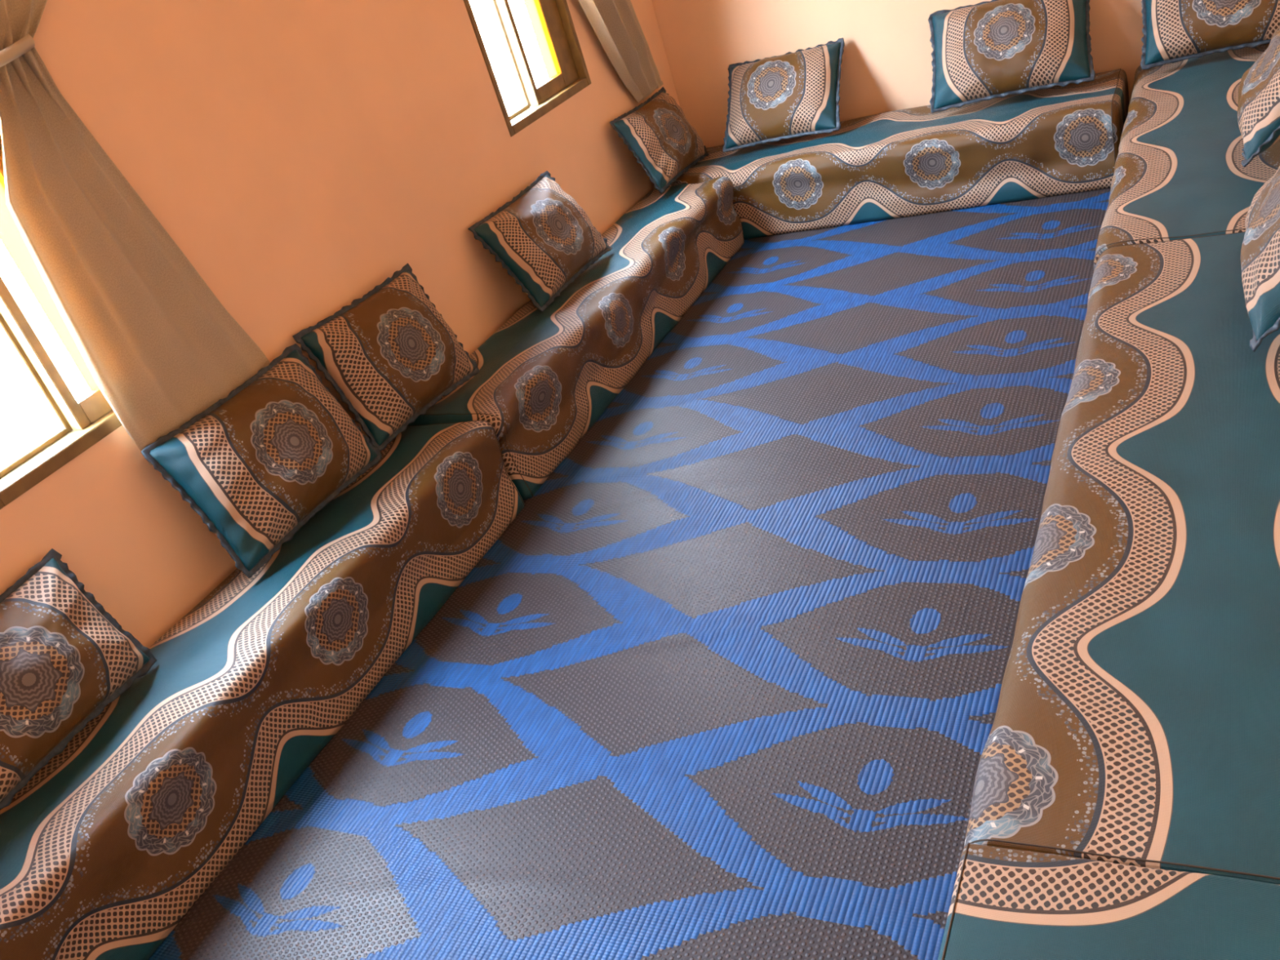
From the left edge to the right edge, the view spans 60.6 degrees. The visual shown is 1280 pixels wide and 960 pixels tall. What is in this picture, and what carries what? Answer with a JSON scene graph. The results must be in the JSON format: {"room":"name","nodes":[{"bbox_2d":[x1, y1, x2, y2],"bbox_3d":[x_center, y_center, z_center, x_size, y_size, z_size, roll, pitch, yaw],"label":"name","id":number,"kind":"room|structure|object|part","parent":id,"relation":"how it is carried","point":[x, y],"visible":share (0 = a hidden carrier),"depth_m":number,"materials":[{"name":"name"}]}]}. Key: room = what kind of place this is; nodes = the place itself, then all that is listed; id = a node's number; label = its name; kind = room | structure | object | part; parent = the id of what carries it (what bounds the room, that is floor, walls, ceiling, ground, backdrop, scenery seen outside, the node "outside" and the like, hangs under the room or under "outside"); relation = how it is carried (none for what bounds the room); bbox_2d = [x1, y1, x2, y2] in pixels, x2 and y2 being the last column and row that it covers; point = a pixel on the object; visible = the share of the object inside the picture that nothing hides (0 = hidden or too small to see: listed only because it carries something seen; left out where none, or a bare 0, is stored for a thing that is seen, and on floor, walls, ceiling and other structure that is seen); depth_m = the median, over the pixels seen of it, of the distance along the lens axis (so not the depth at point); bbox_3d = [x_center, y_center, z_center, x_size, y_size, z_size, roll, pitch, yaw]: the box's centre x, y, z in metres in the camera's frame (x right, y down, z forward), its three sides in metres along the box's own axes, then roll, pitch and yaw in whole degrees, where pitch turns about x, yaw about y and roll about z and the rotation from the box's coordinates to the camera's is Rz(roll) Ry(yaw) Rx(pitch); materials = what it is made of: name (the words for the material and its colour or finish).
{"room":"traditional dwelling","nodes":[
{"label":"traditional dwelling","id":0,"kind":"room"},
{"bbox_2d":[0,0,679,648],"bbox_3d":[-1.497,-0.631,2.598,0.120,2.754,7.520,-1,33,29],"label":"wall","id":1,"kind":"structure","parent":0,"point":[299,155],"depth_m":3.27,"materials":[{"name":"paint"}]},
{"bbox_2d":[0,133,122,509],"bbox_3d":[-1.558,-0.595,2.467,0.109,1.194,0.639,-1,33,29],"label":"window","id":2,"kind":"structure","parent":1,"relation":"in","point":[86,420],"depth_m":2.64,"materials":[{"name":"brown wood"}]},
{"bbox_3d":[-1.643,-0.516,2.379,0.023,1.122,0.294,-1,33,29],"label":"sash","id":3,"kind":"part","parent":2,"relation":"part of","materials":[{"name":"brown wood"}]},
{"bbox_3d":[-1.513,-0.662,2.557,0.004,1.001,0.074,-1,33,29],"label":"pane","id":4,"kind":"part","parent":2,"relation":"part of","materials":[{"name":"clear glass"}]},
{"bbox_3d":[-1.558,-0.595,2.467,0.109,1.194,0.639,-1,33,29],"label":"frame","id":5,"kind":"part","parent":2,"relation":"part of","materials":[{"name":"brown wood"}]},
{"bbox_2d":[0,0,270,465],"bbox_3d":[-1.463,-0.793,2.446,0.092,1.760,0.990,-1,33,29],"label":"curtain","id":6,"kind":"object","parent":1,"relation":"hanging from","point":[157,342],"visible":0.94,"depth_m":2.72,"materials":[{"name":"beige fabric"}]},
{"bbox_2d":[463,0,591,137],"bbox_3d":[-0.574,-2.039,4.291,0.109,1.194,0.729,-1,33,29],"label":"window","id":7,"kind":"structure","parent":1,"relation":"in","point":[552,24],"depth_m":4.54,"materials":[{"name":"brown wood"}]},
{"bbox_3d":[-0.677,-1.935,4.170,0.023,1.122,0.294,-1,33,29],"label":"sash","id":8,"kind":"part","parent":7,"relation":"part of","materials":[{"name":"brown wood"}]},
{"bbox_3d":[-0.517,-2.116,4.393,0.038,1.122,0.385,-1,33,29],"label":"sash","id":9,"kind":"part","parent":7,"relation":"part of","materials":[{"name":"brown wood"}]},
{"bbox_3d":[-0.511,-2.130,4.414,0.004,1.001,0.074,-1,33,29],"label":"pane","id":10,"kind":"part","parent":7,"relation":"part of","materials":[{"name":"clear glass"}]},
{"bbox_2d":[577,0,662,102],"bbox_3d":[-0.302,-2.393,4.566,0.099,1.760,0.977,-1,33,29],"label":"curtain","id":11,"kind":"object","parent":1,"relation":"hanging from","point":[615,24],"visible":1,"depth_m":4.96,"materials":[{"name":"beige fabric"}]},
{"bbox_2d":[651,0,1143,147],"bbox_3d":[1.246,-2.682,4.561,2.840,2.754,0.200,-1,33,29],"label":"wall","id":12,"kind":"structure","parent":0,"point":[886,65],"depth_m":5.12,"materials":[{"name":"paint"}]},
{"bbox_3d":[0.203,0.534,2.555,3.240,0.116,7.520,-1,33,29],"label":"floor","id":13,"kind":"structure","parent":0,"visible":0},
{"bbox_2d":[148,187,1111,959],"bbox_3d":[0.145,0.325,2.818,2.410,0.009,6.490,-1,33,29],"label":"floor mat","id":14,"kind":"object","parent":13,"relation":"on","point":[726,684],"visible":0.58,"depth_m":2.66,"materials":[{"name":"plastic"}]},
{"bbox_2d":[0,420,524,959],"bbox_3d":[-1.245,0.845,2.385,0.434,0.330,3.280,-1,33,29],"label":"mattress","id":15,"kind":"object","parent":14,"relation":"on","point":[104,851],"visible":0.85,"depth_m":2.61,"materials":[{"name":"brown fabric"}]},
{"bbox_2d":[0,548,156,809],"bbox_3d":[-1.376,0.465,2.396,0.189,0.353,0.611,-3,32,27],"label":"cushion","id":16,"kind":"object","parent":15,"relation":"on","point":[64,658],"visible":1,"depth_m":2.44,"materials":[{"name":"brown fabric"}]},
{"bbox_2d":[140,343,382,578],"bbox_3d":[-1.013,-0.072,3.052,0.221,0.415,0.629,-3,32,27],"label":"cushion","id":17,"kind":"object","parent":15,"relation":"on","point":[260,462],"visible":1,"depth_m":2.95,"materials":[{"name":"brown fabric"}]},
{"bbox_2d":[407,176,744,499],"bbox_3d":[-0.156,-0.668,4.387,0.447,0.338,2.160,-1,33,29],"label":"mattress","id":18,"kind":"object","parent":14,"relation":"on","point":[544,379],"visible":0.8,"depth_m":4.05,"materials":[{"name":"brown fabric"}]},
{"bbox_2d":[292,262,479,450],"bbox_3d":[-0.773,-0.401,3.485,0.214,0.420,0.560,2,34,33],"label":"cushion","id":19,"kind":"object","parent":18,"relation":"on","point":[389,355],"visible":1,"depth_m":3.39,"materials":[{"name":"brown fabric"}]},
{"bbox_2d":[467,170,612,312],"bbox_3d":[-0.362,-0.931,4.222,0.225,0.366,0.591,0,33,31],"label":"cushion","id":20,"kind":"object","parent":18,"relation":"on","point":[543,238],"visible":1,"depth_m":4.11,"materials":[{"name":"brown fabric"}]},
{"bbox_2d":[653,68,1128,239],"bbox_3d":[1.096,-1.446,5.008,2.060,0.334,0.578,-1,33,29],"label":"mattress","id":21,"kind":"object","parent":14,"relation":"on","point":[1055,140],"visible":0.73,"depth_m":4.70,"materials":[{"name":"brown fabric"}]},
{"bbox_2d":[609,86,708,193],"bbox_3d":[0.114,-1.598,5.130,0.201,0.377,0.611,-1,33,30],"label":"cushion","id":22,"kind":"object","parent":21,"relation":"on","point":[657,131],"visible":1,"depth_m":5.02,"materials":[{"name":"brown fabric"}]},
{"bbox_2d":[722,37,844,152],"bbox_3d":[0.668,-1.802,5.143,0.597,0.340,0.331,-1,33,30],"label":"cushion","id":23,"kind":"object","parent":21,"relation":"on","point":[789,95],"visible":1,"depth_m":5.05,"materials":[{"name":"fabric"}]},
{"bbox_2d":[928,0,1095,113],"bbox_3d":[1.560,-1.840,4.639,0.672,0.367,0.313,-2,32,28],"label":"cushion","id":24,"kind":"object","parent":21,"relation":"on","point":[984,51],"visible":1,"depth_m":4.56,"materials":[{"name":"fabric"}]},
{"bbox_2d":[937,842,1279,959],"bbox_3d":[0.565,0.990,1.024,0.690,0.347,1.256,-1,33,29],"label":"mattress","id":25,"kind":"object","parent":14,"relation":"on","point":[1006,904],"visible":1,"depth_m":1.41,"materials":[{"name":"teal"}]},
{"bbox_2d":[963,231,1279,884],"bbox_3d":[1.238,0.051,2.292,0.709,0.328,2.165,-1,33,29],"label":"mattress","id":26,"kind":"object","parent":14,"relation":"on","point":[1136,722],"visible":0.88,"depth_m":1.89,"materials":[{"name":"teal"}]},
{"bbox_2d":[1240,165,1279,351],"bbox_3d":[1.529,-0.599,2.486,0.294,0.328,0.665,-2,33,29],"label":"cushion","id":27,"kind":"object","parent":26,"relation":"on","point":[1260,246],"visible":1,"depth_m":2.40,"materials":[{"name":"fabric"}]},
{"bbox_2d":[1093,43,1279,273],"bbox_3d":[2.050,-1.093,3.815,0.709,0.332,1.960,-1,33,29],"label":"mattress","id":28,"kind":"object","parent":14,"relation":"on","point":[1180,173],"visible":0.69,"depth_m":3.56,"materials":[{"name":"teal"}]},
{"bbox_2d":[1140,0,1279,69],"bbox_3d":[2.289,-1.858,4.262,0.635,0.341,0.260,-2,33,29],"label":"cushion","id":29,"kind":"object","parent":28,"relation":"on","point":[1174,31],"visible":0.99,"depth_m":4.26,"materials":[{"name":"fabric"}]},
{"bbox_2d":[1237,28,1279,167],"bbox_3d":[1.988,-1.231,3.316,0.318,0.331,0.624,-1,33,29],"label":"cushion","id":30,"kind":"object","parent":28,"relation":"on","point":[1259,90],"visible":1,"depth_m":3.23,"materials":[{"name":"fabric"}]}
]}

